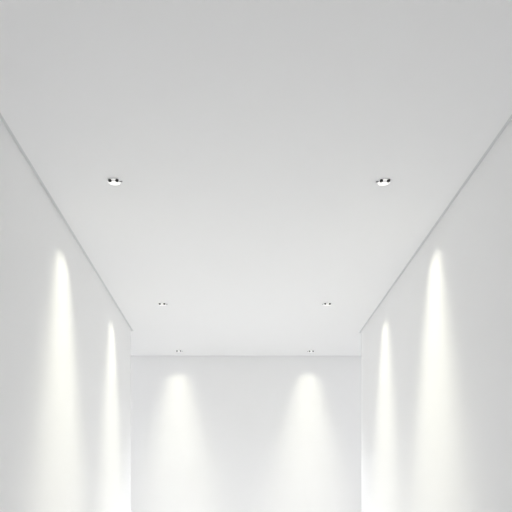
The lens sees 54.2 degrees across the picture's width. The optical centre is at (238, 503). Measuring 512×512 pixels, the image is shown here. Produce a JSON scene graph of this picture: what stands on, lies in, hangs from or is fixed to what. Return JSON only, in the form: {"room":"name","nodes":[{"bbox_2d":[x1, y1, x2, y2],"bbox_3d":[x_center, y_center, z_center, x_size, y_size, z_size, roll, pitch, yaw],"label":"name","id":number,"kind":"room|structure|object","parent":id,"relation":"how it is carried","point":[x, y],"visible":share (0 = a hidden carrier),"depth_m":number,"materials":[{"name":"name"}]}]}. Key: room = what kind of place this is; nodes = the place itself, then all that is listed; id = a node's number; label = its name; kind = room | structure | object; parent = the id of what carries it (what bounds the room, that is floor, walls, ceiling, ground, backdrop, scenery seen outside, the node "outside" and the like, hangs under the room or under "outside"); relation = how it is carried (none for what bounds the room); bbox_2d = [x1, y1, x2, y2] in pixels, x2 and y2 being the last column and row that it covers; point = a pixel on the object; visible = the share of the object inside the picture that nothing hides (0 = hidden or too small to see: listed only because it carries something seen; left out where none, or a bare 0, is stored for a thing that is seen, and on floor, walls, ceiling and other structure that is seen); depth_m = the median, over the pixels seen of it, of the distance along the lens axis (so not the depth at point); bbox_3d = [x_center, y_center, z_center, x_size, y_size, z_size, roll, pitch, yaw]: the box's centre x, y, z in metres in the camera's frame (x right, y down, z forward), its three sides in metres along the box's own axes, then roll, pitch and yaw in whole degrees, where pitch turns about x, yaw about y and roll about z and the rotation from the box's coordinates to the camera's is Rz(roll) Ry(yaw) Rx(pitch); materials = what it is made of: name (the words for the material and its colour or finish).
{"room":"hallway","nodes":[
{"label":"hallway","id":0,"kind":"room"},
{"bbox_2d":[0,119,130,511],"bbox_3d":[-1.447,-0.629,1.568,0.160,3.159,9.536,0,0,0],"label":"wall","id":1,"kind":"structure","parent":0,"point":[65,343],"depth_m":3.67,"materials":[{"name":"white paint"}]},
{"bbox_2d":[0,113,132,329],"bbox_3d":[-1.435,-2.219,1.593,0.184,0.020,9.536,0,0,0],"label":"trim","id":2,"kind":"structure","parent":1,"relation":"attached to","point":[1,116],"depth_m":3.66,"materials":[{"name":"white paint"}]},
{"bbox_2d":[131,356,360,511],"bbox_3d":[0.100,-0.654,7.527,9.800,3.209,0.160,0,0,0],"label":"wall","id":3,"kind":"structure","parent":0,"point":[209,433],"depth_m":7.45,"materials":[{"name":"white paint"}]},
{"bbox_2d":[0,0,511,355],"bbox_3d":[0.100,-2.229,2.124,9.800,0.059,10.598,0,0,0],"label":"ceiling","id":4,"kind":"structure","parent":0,"point":[249,143],"depth_m":3.01,"materials":[{"name":"white paint"}]},
{"bbox_2d":[107,178,121,185],"bbox_3d":[-0.847,-2.192,3.412,0.106,0.016,0.081,0,0,0],"label":"recessed light","id":5,"kind":"object","parent":4,"relation":"in","point":[112,181],"visible":1,"depth_m":3.40,"materials":[{"name":"white metal"}]},
{"bbox_2d":[376,178,390,185],"bbox_3d":[0.986,-2.192,3.415,0.106,0.016,0.081,0,0,0],"label":"recessed light","id":6,"kind":"object","parent":4,"relation":"in","point":[384,181],"visible":1,"depth_m":3.40,"materials":[{"name":"grey metal"}]},
{"bbox_2d":[361,119,511,511],"bbox_3d":[1.644,-0.629,1.605,0.160,3.159,9.610,0,0,0],"label":"wall","id":7,"kind":"structure","parent":0,"point":[436,352],"depth_m":3.71,"materials":[{"name":"white paint"}]},
{"bbox_2d":[360,115,511,331],"bbox_3d":[1.632,-2.219,1.630,0.184,0.020,9.610,0,0,0],"label":"trim","id":8,"kind":"structure","parent":7,"relation":"attached to","point":[510,117],"depth_m":3.70,"materials":[{"name":"white paint"}]}
]}

